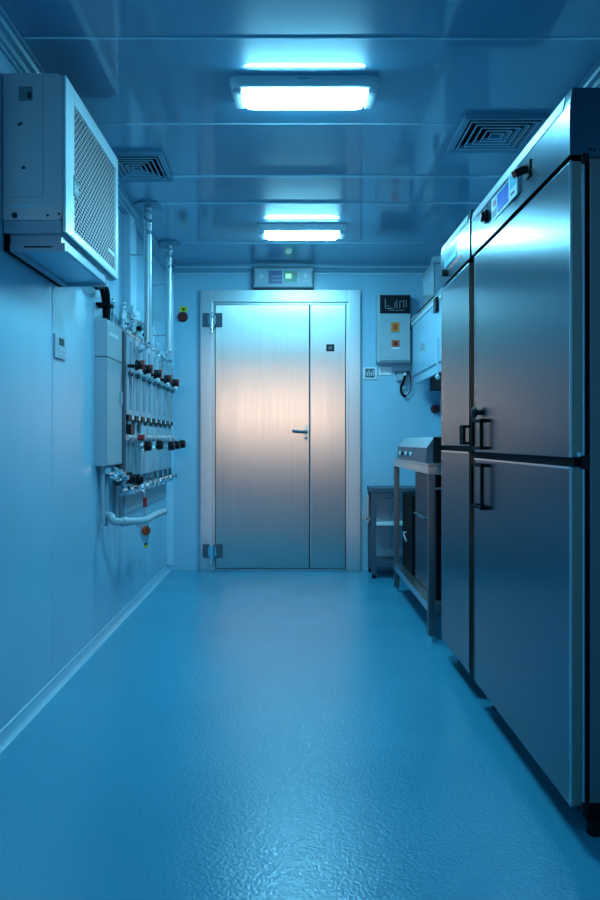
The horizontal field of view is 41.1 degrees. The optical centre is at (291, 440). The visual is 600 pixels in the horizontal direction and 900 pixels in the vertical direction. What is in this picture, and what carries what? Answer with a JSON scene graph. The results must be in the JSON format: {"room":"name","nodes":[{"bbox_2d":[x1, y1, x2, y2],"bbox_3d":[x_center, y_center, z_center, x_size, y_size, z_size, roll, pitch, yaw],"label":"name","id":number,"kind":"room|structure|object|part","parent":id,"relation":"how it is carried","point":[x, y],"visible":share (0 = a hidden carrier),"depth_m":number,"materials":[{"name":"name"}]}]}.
{"room":"cold storage room","nodes":[
{"label":"cold storage room","id":0,"kind":"room"},
{"bbox_2d":[0,50,165,729],"bbox_3d":[-1.060,-0.183,2.440,0.100,2.467,8.080,0,0,0],"label":"wall","id":1,"kind":"structure","parent":0,"point":[82,546],"depth_m":3.32,"materials":[{"name":"white paint"}]},
{"bbox_2d":[52,283,52,668],"bbox_3d":[-1.009,-0.199,3.370,0.002,2.317,0.007,0,0,0],"label":"trim","id":2,"kind":"structure","parent":1,"relation":"attached to","point":[52,283],"depth_m":3.37,"materials":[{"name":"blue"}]},
{"bbox_2d":[53,333,65,360],"bbox_3d":[-1.002,-0.405,3.458,0.016,0.100,0.165,0,0,0],"label":"controller","id":3,"kind":"object","parent":1,"relation":"attached to","point":[59,342],"visible":1,"depth_m":3.43,"materials":[{"name":"white plastic"}]},
{"bbox_2d":[3,73,117,286],"bbox_3d":[-0.897,-0.973,3.204,0.224,0.614,0.851,0,0,0],"label":"air conditioner","id":4,"kind":"object","parent":1,"relation":"attached to","point":[60,172],"visible":1,"depth_m":2.80,"materials":[{"name":"metal"}]},
{"bbox_3d":[-0.893,-0.680,3.132,0.194,0.029,0.655,0,0,0],"label":"drip tray frame","id":5,"kind":"part","parent":4,"relation":"part of","materials":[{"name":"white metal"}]},
{"bbox_3d":[-0.892,-0.686,3.127,0.145,0.012,0.625,0,0,0],"label":"tray panel","id":6,"kind":"part","parent":4,"relation":"part of","materials":[{"name":"white metal"}]},
{"bbox_2d":[74,107,114,269],"bbox_3d":[-0.791,-0.989,3.243,0.001,0.458,0.685,0,0,0],"label":"grille","id":7,"kind":"object","parent":4,"relation":"attached to","point":[94,167],"depth_m":3.20,"materials":[{"name":"white metal"}]},
{"bbox_2d":[0,565,170,752],"bbox_3d":[-0.995,1.026,2.440,0.030,0.048,8.080,0,0,0],"label":"baseboard","id":8,"kind":"structure","parent":1,"relation":"attached to","point":[33,707],"depth_m":3.57,"materials":[{"name":"white plastic"}]},
{"bbox_2d":[0,5,173,270],"bbox_3d":[-0.979,-1.386,2.440,0.063,0.062,8.080,0,0,0],"label":"trim","id":9,"kind":"structure","parent":1,"relation":"attached to","point":[13,46],"depth_m":2.94,"materials":[{"name":"blue"}]},
{"bbox_2d":[95,299,122,465],"bbox_3d":[-0.973,-0.323,4.280,0.075,0.906,0.364,0,0,0],"label":"box","id":10,"kind":"object","parent":1,"relation":"attached to","point":[108,336],"visible":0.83,"depth_m":4.13,"materials":[{"name":"white metal"}]},
{"bbox_2d":[93,287,113,320],"bbox_3d":[-0.971,-0.727,3.958,0.077,0.202,0.523,0,0,0],"label":"cable bundle","id":11,"kind":"object","parent":10,"relation":"attached to","point":[105,304],"visible":0.51,"depth_m":4.14,"materials":[{"name":"black rubber"}]},
{"bbox_3d":[-0.951,-0.250,4.280,0.008,0.750,0.350,0,0,0],"label":"door","id":12,"kind":"part","parent":10,"relation":"part of","materials":[{"name":"grey metal"}]},
{"bbox_2d":[112,281,112,611],"bbox_3d":[-1.009,-0.199,4.500,0.002,2.317,0.007,0,0,0],"label":"trim","id":13,"kind":"structure","parent":1,"relation":"attached to","point":[112,281],"depth_m":4.50,"materials":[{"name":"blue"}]},
{"bbox_2d":[123,214,139,320],"bbox_3d":[-0.985,-1.052,4.910,0.050,0.605,0.300,0,0,0],"label":"pipe","id":14,"kind":"object","parent":1,"relation":"attached to","point":[129,227],"visible":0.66,"depth_m":4.78,"materials":[{"name":"blue plastic"}]},
{"bbox_2d":[100,301,185,525],"bbox_3d":[-0.903,-0.177,5.228,0.214,1.255,2.160,0,0,0],"label":"pipe manifold","id":15,"kind":"object","parent":1,"relation":"attached to","point":[149,385],"visible":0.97,"depth_m":4.94,"materials":[{"name":"grey metal"}]},
{"bbox_3d":[-0.886,-0.425,4.530,0.087,0.070,0.070,0,0,0],"label":"valve knob","id":16,"kind":"part","parent":15,"relation":"part of","materials":[{"name":"black plastic"}]},
{"bbox_2d":[105,508,166,526],"bbox_3d":[-0.837,0.423,4.642,0.195,0.100,0.955,0,0,11],"label":"drain pipe","id":17,"kind":"object","parent":15,"relation":"attached to","point":[123,521],"visible":0.99,"depth_m":4.28,"materials":[{"name":"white plastic"}]},
{"bbox_3d":[-0.905,0.018,4.750,0.071,0.067,0.044,0,0,0],"label":"stem","id":18,"kind":"part","parent":15,"relation":"part of","materials":[{"name":"silver metal"}]},
{"bbox_3d":[-1.000,-0.090,5.410,0.020,1.040,1.780,0,0,0],"label":"mounting plate","id":19,"kind":"part","parent":15,"relation":"part of","materials":[{"name":"grey metal"}]},
{"bbox_2d":[137,489,150,547],"bbox_3d":[-0.883,0.456,4.748,0.115,0.353,0.071,0,0,31],"label":"valve","id":20,"kind":"object","parent":15,"relation":"hanging from","point":[145,531],"visible":0.9,"depth_m":4.73,"materials":[{"name":"orange"}]},
{"bbox_3d":[-0.907,0.387,4.750,0.076,0.216,0.012,0,0,0],"label":"stem","id":21,"kind":"part","parent":20,"relation":"part of","materials":[{"name":"silver metal"}]},
{"bbox_3d":[-0.862,0.530,4.722,0.055,0.056,0.045,0,0,0],"label":"knob","id":22,"kind":"part","parent":20,"relation":"part of","materials":[{"name":"orange plastic"}]},
{"bbox_2d":[131,201,161,345],"bbox_3d":[-0.881,-0.994,4.811,0.208,0.847,0.169,0,0,34],"label":"riser pipe","id":23,"kind":"object","parent":15,"relation":"attached to","point":[148,207],"visible":0.96,"depth_m":4.78,"materials":[{"name":"silver metal"}]},
{"bbox_3d":[-0.886,-0.425,4.800,0.087,0.070,0.070,0,0,0],"label":"valve knob","id":24,"kind":"part","parent":15,"relation":"part of","materials":[{"name":"black plastic"}]},
{"bbox_3d":[-0.934,0.262,5.335,0.089,0.104,1.830,0,0,0],"label":"rail","id":25,"kind":"part","parent":15,"relation":"part of","materials":[{"name":"silver metal"}]},
{"bbox_3d":[-0.933,-0.057,5.390,0.059,0.127,1.780,0,0,0],"label":"valve rail","id":26,"kind":"part","parent":15,"relation":"part of","materials":[{"name":"silver metal"}]},
{"bbox_3d":[-0.886,-0.425,5.140,0.087,0.070,0.070,0,0,0],"label":"valve knob","id":27,"kind":"part","parent":15,"relation":"part of","materials":[{"name":"black plastic"}]},
{"bbox_3d":[-0.886,-0.425,5.550,0.087,0.070,0.070,0,0,0],"label":"valve knob","id":28,"kind":"part","parent":15,"relation":"part of","materials":[{"name":"black plastic"}]},
{"bbox_2d":[152,240,180,354],"bbox_3d":[-0.888,-1.016,5.731,0.190,0.802,0.170,0,0,39],"label":"riser pipe","id":29,"kind":"object","parent":15,"relation":"attached to","point":[168,244],"visible":0.99,"depth_m":5.70,"materials":[{"name":"silver metal"}]},
{"bbox_3d":[-0.886,-0.425,5.920,0.087,0.070,0.070,0,0,0],"label":"valve knob","id":30,"kind":"part","parent":15,"relation":"part of","materials":[{"name":"black plastic"}]},
{"bbox_2d":[148,503,148,576],"bbox_3d":[-1.009,-0.199,5.630,0.002,2.317,0.007,0,0,0],"label":"trim","id":31,"kind":"structure","parent":1,"relation":"attached to","point":[148,503],"depth_m":5.63,"materials":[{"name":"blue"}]},
{"bbox_2d":[0,571,599,899],"bbox_3d":[0.095,1.100,2.440,2.410,0.100,8.280,0,0,0],"label":"floor","id":32,"kind":"structure","parent":0,"point":[237,735],"depth_m":2.57,"materials":[{"name":"plastic"}]},
{"bbox_2d":[362,486,414,577],"bbox_3d":[0.769,0.705,6.270,0.422,0.690,0.340,0,0,0],"label":"utility cart","id":33,"kind":"object","parent":32,"relation":"on","point":[379,517],"visible":0.52,"depth_m":6.40,"materials":[{"name":"grey metal"}]},
{"bbox_3d":[0.626,0.708,6.417,0.034,0.625,0.034,0,0,0],"label":"leg","id":34,"kind":"part","parent":33,"relation":"part of","materials":[{"name":"grey metal"}]},
{"bbox_3d":[0.626,0.708,6.121,0.034,0.625,0.034,0,0,0],"label":"leg","id":35,"kind":"part","parent":33,"relation":"part of","materials":[{"name":"grey metal"}]},
{"bbox_2d":[376,518,402,524],"bbox_3d":[0.791,0.632,6.270,0.297,0.025,0.328,0,0,0],"label":"shelf","id":36,"kind":"object","parent":33,"relation":"attached to","point":[379,521],"depth_m":6.16,"materials":[{"name":"silver metal"}]},
{"bbox_2d":[376,556,402,566],"bbox_3d":[0.791,0.945,6.270,0.297,0.040,0.328,0,0,0],"label":"shelf","id":37,"kind":"object","parent":33,"relation":"attached to","point":[381,561],"depth_m":6.14,"materials":[{"name":"grey metal"}]},
{"bbox_2d":[367,486,414,492],"bbox_3d":[0.791,0.378,6.270,0.377,0.035,0.340,0,0,0],"label":"shelf","id":38,"kind":"object","parent":33,"relation":"attached to","point":[371,489],"depth_m":6.10,"materials":[{"name":"grey metal"}]},
{"bbox_2d":[394,458,440,641],"bbox_3d":[0.941,0.585,4.890,0.458,0.930,1.420,0,0,0],"label":"work table","id":39,"kind":"object","parent":32,"relation":"on","point":[426,597],"visible":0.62,"depth_m":4.20,"materials":[{"name":"metal"}]},
{"bbox_3d":[0.730,0.598,5.582,0.036,0.845,0.036,0,0,0],"label":"leg","id":40,"kind":"part","parent":39,"relation":"part of","materials":[{"name":"silver metal"}]},
{"bbox_2d":[403,492,414,574],"bbox_3d":[0.934,0.604,5.320,0.393,0.508,0.440,0,0,0],"label":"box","id":41,"kind":"object","parent":39,"relation":"on","point":[408,497],"visible":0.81,"depth_m":5.21,"materials":[{"name":"black metal"}]},
{"bbox_2d":[397,437,443,462],"bbox_3d":[0.923,0.049,4.904,0.423,0.142,1.192,0,0,0],"label":"countertop appliance","id":42,"kind":"object","parent":39,"relation":"on","point":[420,449],"visible":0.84,"depth_m":4.54,"materials":[{"name":"silver metal"}]},
{"bbox_3d":[0.924,0.008,4.900,0.393,0.060,1.140,0,0,0],"label":"lid","id":43,"kind":"part","parent":42,"relation":"part of","materials":[{"name":"metal"}]},
{"bbox_2d":[414,472,440,599],"bbox_3d":[0.946,0.521,4.660,0.388,0.673,0.720,0,0,0],"label":"base cabinet","id":44,"kind":"object","parent":39,"relation":"on","point":[420,512],"visible":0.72,"depth_m":4.66,"materials":[{"name":"black metal"}]},
{"bbox_3d":[0.762,0.444,4.750,0.020,0.012,0.400,0,0,0],"label":"handle","id":45,"kind":"part","parent":44,"relation":"part of","materials":[{"name":"silver metal"}]},
{"bbox_3d":[0.730,0.598,4.198,0.036,0.845,0.036,0,0,0],"label":"leg","id":46,"kind":"part","parent":39,"relation":"part of","materials":[{"name":"silver metal"}]},
{"bbox_2d":[441,210,485,695],"bbox_3d":[0.932,0.058,3.545,0.476,1.985,0.628,0,0,0],"label":"refrigerator","id":47,"kind":"object","parent":32,"relation":"on","point":[457,260],"visible":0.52,"depth_m":3.49,"materials":[{"name":"metal"}]},
{"bbox_3d":[0.723,-0.353,3.855,0.006,0.747,0.004,0,0,0],"label":"edge trim","id":48,"kind":"part","parent":47,"relation":"part of","materials":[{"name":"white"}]},
{"bbox_3d":[0.723,0.497,3.855,0.006,0.902,0.004,0,0,0],"label":"edge trim","id":49,"kind":"part","parent":47,"relation":"part of","materials":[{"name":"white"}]},
{"bbox_3d":[0.709,-0.785,3.740,0.020,0.032,0.032,0,0,0],"label":"knob","id":50,"kind":"part","parent":47,"relation":"part of","materials":[{"name":"black plastic"}]},
{"bbox_3d":[0.718,-0.848,3.630,0.003,0.075,0.260,0,0,0],"label":"control panel","id":51,"kind":"part","parent":47,"relation":"part of","materials":[{"name":"teal"}]},
{"bbox_3d":[0.722,0.048,3.557,0.005,0.006,0.591,0,0,0],"label":"trim","id":52,"kind":"part","parent":47,"relation":"part of","materials":[{"name":"silver metal"}]},
{"bbox_3d":[0.741,-0.353,3.557,0.038,0.751,0.595,0,0,0],"label":"door","id":53,"kind":"part","parent":47,"relation":"part of","materials":[{"name":"metal"}]},
{"bbox_3d":[0.741,0.497,3.557,0.038,0.906,0.595,0,0,0],"label":"door","id":54,"kind":"part","parent":47,"relation":"part of","materials":[{"name":"metal"}]},
{"bbox_3d":[0.709,-0.025,3.285,0.030,0.080,0.070,0,0,0],"label":"handle","id":55,"kind":"part","parent":47,"relation":"part of","materials":[{"name":"metal"}]},
{"bbox_3d":[0.723,-0.353,3.258,0.006,0.747,0.004,0,0,0],"label":"edge trim","id":56,"kind":"part","parent":47,"relation":"part of","materials":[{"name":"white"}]},
{"bbox_3d":[0.723,0.497,3.258,0.006,0.902,0.004,0,0,0],"label":"edge trim","id":57,"kind":"part","parent":47,"relation":"part of","materials":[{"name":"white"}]},
{"bbox_3d":[0.739,-0.353,3.258,0.024,0.743,0.002,0,0,0],"label":"edge panel","id":58,"kind":"part","parent":47,"relation":"part of","materials":[{"name":"black metal"}]},
{"bbox_3d":[0.739,0.497,3.258,0.024,0.898,0.002,0,0,0],"label":"edge panel","id":59,"kind":"part","parent":47,"relation":"part of","materials":[{"name":"black metal"}]},
{"bbox_2d":[471,88,599,836],"bbox_3d":[0.919,0.068,2.632,0.501,1.965,1.133,0,0,0],"label":"refrigerator","id":60,"kind":"object","parent":32,"relation":"on","point":[535,413],"visible":1,"depth_m":2.31,"materials":[{"name":"metal"}]},
{"bbox_3d":[0.723,-0.343,3.159,0.006,0.769,0.004,0,0,0],"label":"edge trim","id":61,"kind":"part","parent":60,"relation":"part of","materials":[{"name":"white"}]},
{"bbox_3d":[0.723,0.508,3.159,0.006,0.880,0.004,0,0,0],"label":"edge trim","id":62,"kind":"part","parent":60,"relation":"part of","materials":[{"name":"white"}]},
{"bbox_3d":[0.710,-0.025,3.035,0.027,0.115,0.150,0,0,0],"label":"handle","id":63,"kind":"part","parent":60,"relation":"part of","materials":[{"name":"metal"}]},
{"bbox_3d":[0.710,0.170,3.035,0.027,0.170,0.170,0,0,0],"label":"handle","id":64,"kind":"part","parent":60,"relation":"part of","materials":[{"name":"metal"}]},
{"bbox_3d":[0.708,-0.830,2.960,0.022,0.052,0.052,0,0,0],"label":"knob","id":65,"kind":"part","parent":60,"relation":"part of","materials":[{"name":"black plastic"}]},
{"bbox_3d":[0.718,-0.825,2.697,0.003,0.080,0.350,0,0,0],"label":"control panel","id":66,"kind":"part","parent":60,"relation":"part of","materials":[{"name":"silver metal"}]},
{"bbox_2d":[511,158,530,179],"bbox_3d":[0.694,-0.825,2.432,0.051,0.050,0.054,0,0,0],"label":"switch","id":67,"kind":"object","parent":60,"relation":"attached to","point":[525,170],"depth_m":2.43,"materials":[{"name":"black plastic"}]},
{"bbox_3d":[0.722,0.070,2.617,0.005,0.006,1.078,0,0,0],"label":"trim","id":68,"kind":"part","parent":60,"relation":"part of","materials":[{"name":"silver metal"}]},
{"bbox_3d":[0.741,-0.343,2.617,0.038,0.773,1.082,0,0,0],"label":"door","id":69,"kind":"part","parent":60,"relation":"part of","materials":[{"name":"metal"}]},
{"bbox_3d":[0.741,0.508,2.617,0.038,0.884,1.082,0,0,0],"label":"door","id":70,"kind":"part","parent":60,"relation":"part of","materials":[{"name":"metal"}]},
{"bbox_3d":[0.723,-0.343,2.075,0.006,0.769,0.004,0,0,0],"label":"edge trim","id":71,"kind":"part","parent":60,"relation":"part of","materials":[{"name":"white metal"}]},
{"bbox_3d":[0.723,0.508,2.075,0.006,0.880,0.004,0,0,0],"label":"edge trim","id":72,"kind":"part","parent":60,"relation":"part of","materials":[{"name":"white metal"}]},
{"bbox_3d":[0.739,-0.343,2.075,0.024,0.765,0.002,0,0,0],"label":"edge panel","id":73,"kind":"part","parent":60,"relation":"part of","materials":[{"name":"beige metal"}]},
{"bbox_3d":[0.739,0.508,2.075,0.024,0.876,0.002,0,0,0],"label":"edge panel","id":74,"kind":"part","parent":60,"relation":"part of","materials":[{"name":"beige metal"}]},
{"bbox_3d":[0.755,-0.343,2.075,0.006,0.769,0.004,0,0,0],"label":"edge trim","id":75,"kind":"part","parent":60,"relation":"part of","materials":[{"name":"white metal"}]},
{"bbox_3d":[0.755,0.508,2.075,0.006,0.880,0.004,0,0,0],"label":"edge trim","id":76,"kind":"part","parent":60,"relation":"part of","materials":[{"name":"white metal"}]},
{"bbox_2d":[0,0,599,263],"bbox_3d":[0.095,-1.467,2.440,2.410,0.100,8.280,0,0,0],"label":"ceiling","id":77,"kind":"structure","parent":0,"point":[116,81],"depth_m":3.29,"materials":[{"name":"white metal"}]},
{"bbox_2d":[113,151,173,181],"bbox_3d":[-0.795,-1.406,4.110,0.314,0.022,0.398,0,0,0],"label":"ceiling vent","id":78,"kind":"object","parent":77,"relation":"in","point":[133,166],"visible":0.83,"depth_m":4.11,"materials":[{"name":"black"}]},
{"bbox_2d":[96,123,459,124],"bbox_3d":[0.095,-1.415,3.576,2.080,0.004,0.012,0,0,0],"label":"trim","id":79,"kind":"structure","parent":77,"relation":"attached to","point":[96,123],"depth_m":3.57,"materials":[{"name":"blue"}]},
{"bbox_2d":[257,224,346,239],"bbox_3d":[0.066,-1.384,5.319,0.586,0.066,0.202,0,0,0],"label":"ceiling light","id":80,"kind":"object","parent":77,"relation":"attached to","point":[271,231],"visible":1,"depth_m":5.25,"materials":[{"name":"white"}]},
{"bbox_2d":[266,231,337,239],"bbox_3d":[0.066,-1.363,5.323,0.476,0.024,0.154,0,0,0],"label":"diffuser","id":81,"kind":"object","parent":80,"relation":"attached to","point":[271,235],"depth_m":5.26,"materials":[{"name":"white plastic"}]},
{"bbox_2d":[230,75,379,109],"bbox_3d":[0.050,-1.384,3.199,0.586,0.066,0.202,0,0,0],"label":"ceiling light","id":82,"kind":"object","parent":77,"relation":"attached to","point":[255,92],"visible":1,"depth_m":3.13,"materials":[{"name":"white plastic"}]},
{"bbox_2d":[244,89,364,109],"bbox_3d":[0.050,-1.363,3.203,0.476,0.024,0.154,0,0,0],"label":"diffuser","id":83,"kind":"object","parent":82,"relation":"attached to","point":[254,99],"depth_m":3.16,"materials":[{"name":"white plastic"}]},
{"bbox_2d":[133,202,480,203],"bbox_3d":[0.095,-1.414,4.763,2.080,0.007,0.022,0,0,0],"label":"trim","id":84,"kind":"structure","parent":77,"relation":"attached to","point":[133,202],"depth_m":4.75,"materials":[{"name":"blue"}]},
{"bbox_2d":[23,37,599,39],"bbox_3d":[0.095,-1.415,2.813,2.080,0.004,0.012,0,0,0],"label":"trim","id":85,"kind":"structure","parent":77,"relation":"attached to","point":[24,38],"depth_m":2.81,"materials":[{"name":"blue"}]},
{"bbox_2d":[181,243,444,243],"bbox_3d":[0.095,-1.415,5.725,2.080,0.003,0.010,0,0,0],"label":"trim","id":86,"kind":"structure","parent":77,"relation":"attached to","point":[181,243],"depth_m":5.73,"materials":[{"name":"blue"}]},
{"bbox_2d":[166,175,502,177],"bbox_3d":[0.095,-1.413,4.278,2.080,0.008,0.026,0,0,0],"label":"trim","id":87,"kind":"structure","parent":77,"relation":"attached to","point":[173,176],"depth_m":4.27,"materials":[{"name":"blue"}]},
{"bbox_2d":[447,114,550,152],"bbox_3d":[0.935,-1.406,3.670,0.370,0.022,0.410,0,0,0],"label":"ceiling vent","id":88,"kind":"object","parent":77,"relation":"in","point":[476,133],"visible":0.96,"depth_m":3.65,"materials":[{"name":"black"}]},
{"bbox_2d":[168,268,439,570],"bbox_3d":[0.095,-0.183,6.530,2.410,2.467,0.100,0,0,0],"label":"wall","id":89,"kind":"structure","parent":0,"point":[387,417],"depth_m":6.48,"materials":[{"name":"white paint"}]},
{"bbox_2d":[166,274,172,565],"bbox_3d":[-0.985,-0.176,6.455,0.050,2.357,0.050,0,0,0],"label":"trim","id":90,"kind":"structure","parent":89,"relation":"attached to","point":[169,485],"depth_m":6.47,"materials":[{"name":"blue"}]},
{"bbox_2d":[178,307,187,321],"bbox_3d":[-0.883,-1.026,6.463,0.084,0.126,0.035,0,0,0],"label":"button","id":91,"kind":"object","parent":89,"relation":"attached to","point":[182,316],"visible":1,"depth_m":6.47,"materials":[{"name":"red plastic"}]},
{"bbox_2d":[175,266,250,267],"bbox_3d":[-0.636,-1.395,6.424,0.608,0.007,0.024,0,0,0],"label":"trim","id":92,"kind":"structure","parent":89,"relation":"attached to","point":[175,266],"depth_m":6.42,"materials":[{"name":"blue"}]},
{"bbox_2d":[176,273,250,273],"bbox_3d":[-0.636,-1.354,6.471,0.608,0.008,0.018,0,0,0],"label":"trim","id":93,"kind":"structure","parent":89,"relation":"attached to","point":[176,273],"depth_m":6.46,"materials":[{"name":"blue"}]},
{"bbox_2d":[200,290,359,571],"bbox_3d":[-0.093,-0.083,6.422,1.288,2.265,0.117,0,0,0],"label":"door","id":94,"kind":"structure","parent":89,"relation":"in","point":[280,369],"depth_m":6.43,"materials":[{"name":"silver metal"}]},
{"bbox_3d":[0.063,-0.077,6.399,0.122,0.030,0.071,0,0,0],"label":"handle","id":95,"kind":"part","parent":94,"relation":"part of","materials":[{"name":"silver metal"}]},
{"bbox_3d":[0.308,-0.749,6.432,0.065,0.057,0.004,0,0,0],"label":"label plate","id":96,"kind":"part","parent":94,"relation":"part of","materials":[{"name":"black plastic"}]},
{"bbox_2d":[253,267,313,289],"bbox_3d":[-0.070,-1.306,6.435,0.492,0.166,0.091,0,0,0],"label":"controller","id":97,"kind":"object","parent":89,"relation":"attached to","point":[264,278],"visible":1,"depth_m":6.39,"materials":[{"name":"white plastic"}]},
{"bbox_3d":[-0.134,-1.309,6.392,0.108,0.104,0.002,0,0,0],"label":"blank panel","id":98,"kind":"part","parent":97,"relation":"part of","materials":[{"name":"blue plastic"}]},
{"bbox_2d":[174,264,430,273],"bbox_3d":[0.095,-1.386,6.449,2.084,0.062,0.063,0,0,0],"label":"trim","id":99,"kind":"structure","parent":89,"relation":"attached to","point":[177,270],"depth_m":6.45,"materials":[{"name":"blue"}]},
{"bbox_2d":[315,273,423,273],"bbox_3d":[0.658,-1.354,6.471,0.944,0.008,0.018,0,0,0],"label":"trim","id":100,"kind":"structure","parent":89,"relation":"attached to","point":[315,273],"depth_m":6.46,"materials":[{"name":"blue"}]},
{"bbox_2d":[363,367,376,378],"bbox_3d":[0.631,-0.549,6.472,0.113,0.100,0.016,0,0,0],"label":"switch plate","id":101,"kind":"object","parent":89,"relation":"attached to","point":[368,372],"visible":1,"depth_m":6.47,"materials":[{"name":"white plastic"}]},
{"bbox_3d":[0.630,-0.549,6.466,0.075,0.071,0.003,0,0,0],"label":"panel","id":102,"kind":"part","parent":101,"relation":"part of","materials":[{"name":"white plastic"}]},
{"bbox_2d":[315,266,428,267],"bbox_3d":[0.658,-1.395,6.424,0.944,0.007,0.024,0,0,0],"label":"trim","id":103,"kind":"structure","parent":89,"relation":"attached to","point":[315,266],"depth_m":6.41,"materials":[{"name":"blue"}]},
{"bbox_2d":[379,367,391,374],"bbox_3d":[0.755,-0.566,6.476,0.103,0.069,0.008,0,0,0],"label":"name plate","id":104,"kind":"object","parent":89,"relation":"attached to","point":[382,370],"visible":1,"depth_m":6.47,"materials":[{"name":"white plastic"}]},
{"bbox_2d":[375,294,410,363],"bbox_3d":[0.811,-0.898,6.415,0.272,0.545,0.131,0,0,0],"label":"control box","id":105,"kind":"object","parent":89,"relation":"attached to","point":[392,311],"visible":1,"depth_m":6.36,"materials":[{"name":"grey metal"}]},
{"bbox_2d":[394,371,411,396],"bbox_3d":[0.896,-0.459,6.441,0.137,0.216,0.079,0,0,0],"label":"cable","id":106,"kind":"object","parent":89,"relation":"attached to","point":[400,375],"visible":1,"depth_m":6.43,"materials":[{"name":"grey"}]},
{"bbox_2d":[394,371,408,373],"bbox_3d":[0.884,-0.555,6.455,0.112,0.022,0.050,0,0,0],"label":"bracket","id":107,"kind":"object","parent":106,"relation":"attached to","point":[395,372],"depth_m":6.43,"materials":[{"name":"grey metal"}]},
{"bbox_2d":[431,405,439,412],"bbox_3d":[1.158,-0.259,6.463,0.072,0.072,0.035,0,0,0],"label":"button","id":108,"kind":"object","parent":89,"relation":"attached to","point":[434,408],"visible":1,"depth_m":6.45,"materials":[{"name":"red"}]},
{"bbox_2d":[440,391,440,436],"bbox_3d":[1.250,-0.183,2.440,0.100,2.467,8.080,0,0,0],"label":"wall","id":109,"kind":"structure","parent":0,"point":[440,391],"depth_m":6.46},
{"bbox_2d":[410,287,443,390],"bbox_3d":[1.064,-0.666,5.685,0.273,0.612,1.510,0,0,0],"label":"upper cabinet","id":110,"kind":"object","parent":109,"relation":"attached to","point":[426,323],"visible":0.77,"depth_m":5.62,"materials":[{"name":"silver metal"}]},
{"bbox_3d":[0.958,-0.710,6.000,0.012,0.390,0.640,0,0,0],"label":"door","id":111,"kind":"part","parent":110,"relation":"part of","materials":[{"name":"white metal"}]},
{"bbox_3d":[0.951,-0.685,5.820,0.002,0.050,0.200,0,0,0],"label":"rating plate","id":112,"kind":"part","parent":110,"relation":"part of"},
{"bbox_3d":[0.957,-0.928,5.685,0.014,0.027,1.510,0,0,0],"label":"rail","id":113,"kind":"part","parent":110,"relation":"part of","materials":[{"name":"silver metal"}]},
{"bbox_3d":[0.963,-0.961,5.685,0.042,0.022,1.510,0,0,0],"label":"rail","id":114,"kind":"part","parent":110,"relation":"part of","materials":[{"name":"silver metal"}]},
{"bbox_2d":[422,255,440,305],"bbox_3d":[1.049,-1.150,5.650,0.190,0.355,0.476,0,0,0],"label":"box","id":115,"kind":"object","parent":110,"relation":"on","point":[431,277],"visible":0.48,"depth_m":5.53,"materials":[{"name":"white"}]},
{"bbox_3d":[0.958,-0.710,5.320,0.012,0.390,0.680,0,0,0],"label":"door","id":116,"kind":"part","parent":110,"relation":"part of","materials":[{"name":"white metal"}]},
{"bbox_3d":[1.070,-0.405,5.400,0.160,0.090,0.700,0,0,0],"label":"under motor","id":117,"kind":"part","parent":110,"relation":"part of","materials":[{"name":"black rubber"}]},
{"bbox_3d":[0.944,-0.534,5.180,0.034,0.272,0.034,0,0,0],"label":"pull cord","id":118,"kind":"part","parent":110,"relation":"part of","materials":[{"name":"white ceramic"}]},
{"bbox_2d":[576,58,599,87],"bbox_3d":[1.169,-1.386,2.440,0.063,0.062,8.080,0,0,0],"label":"trim","id":119,"kind":"structure","parent":109,"relation":"attached to","point":[591,79],"depth_m":3.08,"materials":[{"name":"blue"}]}
]}

